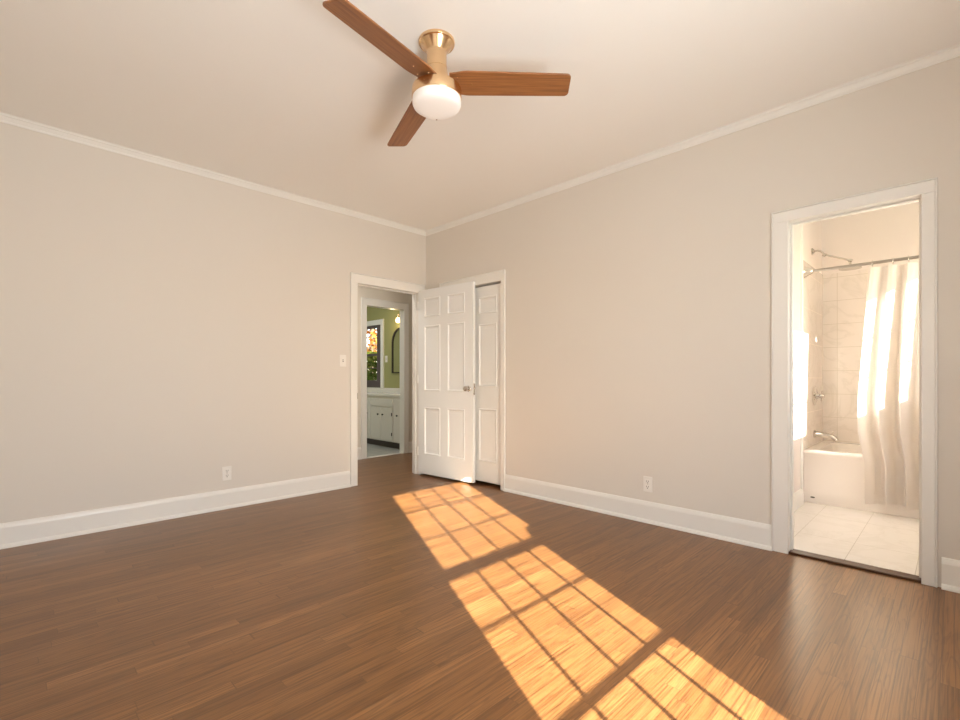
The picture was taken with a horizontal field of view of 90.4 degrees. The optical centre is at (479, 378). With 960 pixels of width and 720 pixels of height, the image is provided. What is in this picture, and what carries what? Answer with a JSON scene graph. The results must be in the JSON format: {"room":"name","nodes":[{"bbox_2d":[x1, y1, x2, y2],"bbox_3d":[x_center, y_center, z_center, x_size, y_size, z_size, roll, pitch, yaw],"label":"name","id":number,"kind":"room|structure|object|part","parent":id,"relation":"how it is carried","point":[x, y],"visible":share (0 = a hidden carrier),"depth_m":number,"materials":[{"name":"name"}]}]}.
{"room":"empty bedroom","nodes":[
{"label":"empty bedroom","id":0,"kind":"room"},
{"bbox_2d":[0,122,425,522],"bbox_3d":[-1.973,-0.252,5.105,5.220,2.843,1.460,0,0,-45],"label":"wall","id":1,"kind":"structure","parent":0,"point":[163,329],"depth_m":3.63,"materials":[{"name":"paint"}]},
{"bbox_2d":[0,471,350,548],"bbox_3d":[-2.290,0.992,3.735,2.833,0.157,0.030,0,0,-45],"label":"baseboard","id":2,"kind":"structure","parent":1,"relation":"attached to","point":[48,528],"depth_m":3.58,"materials":[{"name":"paint"}]},
{"bbox_2d":[0,112,425,235],"bbox_3d":[-1.947,-1.649,4.075,3.800,0.048,0.034,0,0,-45],"label":"crown molding","id":3,"kind":"structure","parent":1,"relation":"attached to","point":[5,118],"depth_m":3.71,"materials":[{"name":"paint"}]},
{"bbox_2d":[222,466,230,480],"bbox_3d":[-2.093,0.780,3.946,0.070,0.115,0.009,0,0,-45],"label":"wall outlet","id":4,"kind":"object","parent":1,"relation":"attached to","point":[226,471],"visible":1,"depth_m":3.94,"materials":[{"name":"white plastic"}]},
{"bbox_2d":[340,355,345,366],"bbox_3d":[-1.344,-0.180,4.689,0.070,0.115,0.018,0,0,-45],"label":"light switch","id":5,"kind":"object","parent":1,"relation":"attached to","point":[342,357],"visible":1,"depth_m":4.69,"materials":[{"name":"white plastic"}]},
{"bbox_2d":[361,297,408,458],"bbox_3d":[-1.348,-0.011,6.676,0.771,2.163,0.123,0,0,-45],"label":"door frame","id":6,"kind":"structure","parent":1,"relation":"attached to","point":[403,308],"depth_m":6.86,"materials":[{"name":"paint"}]},
{"bbox_2d":[358,441,411,459],"bbox_3d":[-2.450,0.992,5.498,5.100,0.157,0.030,0,0,-45],"label":"baseboard","id":7,"kind":"structure","parent":1,"relation":"attached to","point":[410,443],"depth_m":6.36,"materials":[{"name":"paint"}]},
{"bbox_2d":[350,272,424,486],"bbox_3d":[-1.001,0.004,5.113,0.931,2.133,0.143,0,0,-45],"label":"door frame","id":8,"kind":"structure","parent":1,"relation":"attached to","point":[356,279],"depth_m":4.85,"materials":[{"name":"paint"}]},
{"bbox_2d":[417,281,474,482],"bbox_3d":[-0.373,0.031,5.070,0.841,2.030,0.139,0,0,41],"label":"door","id":9,"kind":"structure","parent":8,"relation":"attached to","point":[446,314],"depth_m":5.03,"materials":[{"name":"paint"}]},
{"bbox_3d":[-0.135,0.098,4.814,0.062,0.062,0.061,0,0,41],"label":"knob","id":10,"kind":"part","parent":9,"relation":"part of","materials":[{"name":"silver metal"}]},
{"bbox_2d":[367,307,399,387],"bbox_3d":[-2.591,-0.252,7.669,2.570,2.843,3.040,0,0,-45],"label":"wall","id":11,"kind":"structure","parent":0,"point":[391,380],"depth_m":8.32,"materials":[{"name":"paint"}]},
{"bbox_2d":[367,319,383,388],"bbox_3d":[-2.082,-0.445,8.871,0.130,1.230,1.200,0,0,-45],"label":"window","id":12,"kind":"structure","parent":11,"relation":"in","point":[379,324],"depth_m":8.53,"materials":[{"name":"paint"}]},
{"bbox_3d":[-2.101,-0.410,8.852,0.070,1.120,0.980,0,0,-45],"label":"sash","id":13,"kind":"part","parent":12,"relation":"part of","materials":[{"name":"paint"}]},
{"bbox_2d":[392,328,399,372],"bbox_3d":[-1.338,-0.485,8.045,0.023,0.770,0.500,0,0,-45],"label":"wall mirror","id":14,"kind":"object","parent":11,"relation":"attached to","point":[396,336],"visible":0.5,"depth_m":8.13,"materials":[{"name":"black metal"}]},
{"bbox_2d":[0,443,959,719],"bbox_3d":[-0.941,1.113,4.681,6.320,0.114,9.400,0,0,-45],"label":"floor","id":15,"kind":"structure","parent":0,"point":[399,593],"depth_m":2.14,"materials":[{"name":"brown wood"}]},
{"bbox_2d":[367,396,399,448],"bbox_3d":[-1.650,0.668,7.966,0.576,0.797,2.050,0,0,-45],"label":"vanity cabinet","id":16,"kind":"object","parent":15,"relation":"on","point":[383,412],"visible":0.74,"depth_m":7.47,"materials":[{"name":"paint"}]},
{"bbox_3d":[-1.907,0.632,7.869,0.018,0.635,0.325,0,0,-45],"label":"door","id":17,"kind":"part","parent":16,"relation":"part of","materials":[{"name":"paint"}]},
{"bbox_3d":[-1.659,0.698,7.622,0.018,0.505,0.285,0,0,-45],"label":"door","id":18,"kind":"part","parent":16,"relation":"part of","materials":[{"name":"paint"}]},
{"bbox_3d":[-1.548,0.371,7.510,0.018,0.113,0.600,0,0,-45],"label":"drawer","id":19,"kind":"part","parent":16,"relation":"part of","materials":[{"name":"paint"}]},
{"bbox_2d":[367,387,399,396],"bbox_3d":[-1.637,0.212,7.972,0.549,0.115,2.060,0,0,-45],"label":"countertop","id":20,"kind":"structure","parent":16,"relation":"on","point":[391,392],"depth_m":8.16,"materials":[{"name":"stone"}]},
{"bbox_3d":[-1.444,0.698,7.406,0.018,0.505,0.305,0,0,-45],"label":"door","id":21,"kind":"part","parent":16,"relation":"part of","materials":[{"name":"paint"}]},
{"bbox_3d":[-1.212,0.632,7.174,0.018,0.635,0.270,0,0,-45],"label":"door","id":22,"kind":"part","parent":16,"relation":"part of","materials":[{"name":"paint"}]},
{"bbox_2d":[367,452,402,457],"bbox_3d":[-1.334,1.071,6.669,0.615,0.018,0.072,0,0,-45],"label":"threshold","id":23,"kind":"object","parent":15,"relation":"on","point":[400,452],"visible":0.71,"depth_m":6.64,"materials":[{"name":"stone"}]},
{"bbox_2d":[789,549,920,582],"bbox_3d":[2.128,1.063,2.738,0.079,0.014,0.598,0,0,-45],"label":"threshold","id":24,"kind":"object","parent":15,"relation":"on","point":[897,574],"visible":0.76,"depth_m":2.70,"materials":[{"name":"brown wood"}]},
{"bbox_2d":[803,441,918,518],"bbox_3d":[3.608,0.832,3.860,0.806,0.447,1.522,0,0,-45],"label":"bathtub","id":25,"kind":"object","parent":15,"relation":"on","point":[833,471],"visible":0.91,"depth_m":3.96,"materials":[{"name":"ceramic"}]},
{"bbox_2d":[0,0,959,230],"bbox_3d":[-0.933,-1.748,4.759,6.600,0.150,9.700,0,0,-45],"label":"ceiling","id":26,"kind":"structure","parent":0,"point":[283,95],"depth_m":2.66,"materials":[{"name":"paint"}]},
{"bbox_2d":[323,0,570,145],"bbox_3d":[-0.317,-1.504,2.349,1.128,0.338,1.154,0,0,-45],"label":"ceiling fan","id":27,"kind":"object","parent":26,"relation":"hanging from","point":[436,94],"visible":1,"depth_m":2.31,"materials":[{"name":"brown wood"}]},
{"bbox_3d":[-0.409,-1.453,2.062,0.143,0.009,0.587,15,11,31],"label":"blade","id":28,"kind":"part","parent":27,"relation":"part of","materials":[{"name":"brown wood"}]},
{"bbox_3d":[-0.382,-1.453,2.687,0.143,0.009,0.587,-15,4,-27],"label":"blade","id":29,"kind":"part","parent":27,"relation":"part of","materials":[{"name":"brown wood"}]},
{"bbox_3d":[-0.215,-1.365,2.367,0.239,0.062,0.239,0,0,-45],"label":"lamp shade","id":30,"kind":"part","parent":27,"relation":"part of","materials":[{"name":"white glass"}]},
{"bbox_3d":[0.146,-1.453,2.351,0.587,0.009,0.143,3,-13,2],"label":"blade","id":31,"kind":"part","parent":27,"relation":"part of","materials":[{"name":"brown wood"}]},
{"bbox_2d":[426,56,959,586],"bbox_3d":[1.145,-0.301,3.755,0.120,2.743,4.860,0,0,-45],"label":"wall","id":32,"kind":"structure","parent":0,"point":[638,297],"depth_m":3.37,"materials":[{"name":"paint"}]},
{"bbox_2d":[439,269,505,490],"bbox_3d":[-0.057,0.011,4.941,0.143,2.118,0.957,0,0,-45],"label":"door frame","id":33,"kind":"structure","parent":32,"relation":"attached to","point":[496,277],"depth_m":4.58,"materials":[{"name":"paint"}]},
{"bbox_2d":[475,283,500,484],"bbox_3d":[-0.066,0.050,4.923,0.829,1.970,0.077,0,0,45],"label":"door","id":34,"kind":"structure","parent":32,"relation":"in","point":[487,298],"depth_m":4.79,"materials":[{"name":"paint"}]},
{"bbox_2d":[643,476,651,492],"bbox_3d":[1.251,0.785,3.558,0.070,0.115,0.009,0,0,45],"label":"wall outlet","id":35,"kind":"object","parent":32,"relation":"attached to","point":[647,481],"visible":1,"depth_m":3.56,"materials":[{"name":"white plastic"}]},
{"bbox_2d":[426,43,959,235],"bbox_3d":[1.091,-1.649,3.700,0.034,0.048,4.860,0,0,-45],"label":"crown molding","id":36,"kind":"structure","parent":32,"relation":"attached to","point":[951,52],"depth_m":3.09,"materials":[{"name":"paint"}]},
{"bbox_2d":[504,474,959,592],"bbox_3d":[1.523,0.992,3.271,0.030,0.157,3.643,0,0,-45],"label":"baseboard","id":37,"kind":"structure","parent":32,"relation":"attached to","point":[725,528],"depth_m":3.45,"materials":[{"name":"paint"}]},
{"bbox_2d":[771,177,936,587],"bbox_3d":[2.128,0.018,2.756,0.143,2.105,0.747,0,0,-45],"label":"door frame","id":38,"kind":"structure","parent":32,"relation":"attached to","point":[783,222],"depth_m":2.75,"materials":[{"name":"paint"}]},
{"bbox_2d":[794,221,821,492],"bbox_3d":[2.591,-0.301,4.006,2.280,2.743,0.120,0,0,-45],"label":"wall","id":39,"kind":"structure","parent":0,"point":[812,232],"depth_m":4.03,"materials":[{"name":"paint"}]},
{"bbox_2d":[794,489,803,510],"bbox_3d":[2.284,0.994,3.596,1.265,0.125,0.024,0,0,-45],"label":"baseboard","id":40,"kind":"structure","parent":39,"relation":"attached to","point":[798,495],"depth_m":3.92,"materials":[{"name":"paint"}]},
{"bbox_2d":[801,224,802,489],"bbox_3d":[2.736,-0.361,4.059,0.026,2.623,0.026,0,0,-45],"label":"trim","id":41,"kind":"structure","parent":39,"relation":"attached to","point":[802,224],"depth_m":4.05,"materials":[{"name":"paint"}]},
{"bbox_2d":[803,260,822,449],"bbox_3d":[3.055,-0.206,4.377,0.860,1.627,0.010,0,0,-45],"label":"tiled wall","id":42,"kind":"structure","parent":39,"relation":"attached to","point":[812,284],"depth_m":4.34,"materials":[{"name":"tile"}]},
{"bbox_2d":[812,386,824,404],"bbox_3d":[3.108,0.155,4.366,0.178,0.178,0.080,0,0,-45],"label":"shower valve","id":43,"kind":"object","parent":42,"relation":"attached to","point":[815,395],"visible":1,"depth_m":4.35,"materials":[{"name":"silver metal"}]},
{"bbox_3d":[3.121,0.155,4.353,0.104,0.104,0.042,0,0,-45],"label":"cross handle","id":44,"kind":"part","parent":43,"relation":"part of","materials":[{"name":"silver metal"}]},
{"bbox_2d":[813,430,838,441],"bbox_3d":[3.137,0.516,4.322,0.072,0.094,0.183,0,0,-45],"label":"tub spout","id":45,"kind":"object","parent":42,"relation":"attached to","point":[815,433],"visible":1,"depth_m":4.31,"materials":[{"name":"silver metal"}]},
{"bbox_2d":[803,255,918,278],"bbox_3d":[3.322,-0.920,3.573,0.115,0.115,1.524,0,0,-45],"label":"curtain rod","id":46,"kind":"object","parent":42,"relation":"attached to","point":[807,271],"visible":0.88,"depth_m":3.86,"materials":[{"name":"beige"}]},
{"bbox_3d":[3.322,-0.920,3.573,0.025,0.025,1.465,0,0,-45],"label":"rod","id":47,"kind":"part","parent":46,"relation":"part of","materials":[{"name":"silver metal"}]},
{"bbox_2d":[857,256,918,510],"bbox_3d":[3.341,0.027,3.505,0.884,1.932,0.137,0,0,43],"label":"shower curtain","id":48,"kind":"object","parent":46,"relation":"hanging from","point":[888,390],"visible":0.59,"depth_m":3.69,"materials":[{"name":"white fabric"}]},
{"bbox_2d":[811,248,861,270],"bbox_3d":[3.165,-1.080,4.238,0.163,0.236,0.361,0,0,-45],"label":"shower","id":49,"kind":"object","parent":39,"relation":"attached to","point":[813,251],"visible":0.75,"depth_m":4.23,"materials":[{"name":"silver metal"}]},
{"bbox_3d":[3.175,-1.072,4.228,0.028,0.110,0.208,0,0,-45],"label":"arm","id":50,"kind":"part","parent":49,"relation":"part of","materials":[{"name":"silver metal"}]},
{"bbox_3d":[3.235,-0.996,4.168,0.163,0.068,0.163,0,0,-45],"label":"spray plate","id":51,"kind":"part","parent":49,"relation":"part of","materials":[{"name":"silver metal"}]},
{"bbox_2d":[822,202,918,443],"bbox_3d":[3.937,-0.301,4.188,0.120,2.743,1.525,0,0,-45],"label":"wall","id":52,"kind":"structure","parent":0,"point":[892,232],"depth_m":4.41,"materials":[{"name":"paint"}]},
{"bbox_2d":[823,269,867,443],"bbox_3d":[3.894,-0.206,4.138,0.010,1.627,1.515,0,0,-45],"label":"tiled wall","id":53,"kind":"structure","parent":52,"relation":"attached to","point":[844,293],"depth_m":4.55,"materials":[{"name":"tile"}]},
{"label":"outside","id":54,"kind":"structure","parent":0,"visible":0},
{"bbox_3d":[0.092,1.325,6.138,30.000,0.190,32.000,0,0,-45],"label":"ground","id":55,"kind":"structure","parent":54,"visible":0},
{"bbox_2d":[367,350,376,379],"bbox_3d":[-3.096,0.215,13.173,2.065,2.049,2.084,0,0,-45],"label":"shrub","id":56,"kind":"object","parent":55,"relation":"on","point":[370,359],"visible":0.06,"depth_m":12.71,"materials":[{"name":"green plant"}]},
{"bbox_2d":[367,329,376,379],"bbox_3d":[-3.313,-1.407,14.624,3.440,5.283,3.432,0,0,-45],"label":"autumn tree","id":57,"kind":"object","parent":55,"relation":"on","point":[372,345],"visible":0.04,"depth_m":14.22,"materials":[{"name":"yellow plant"}]}
]}

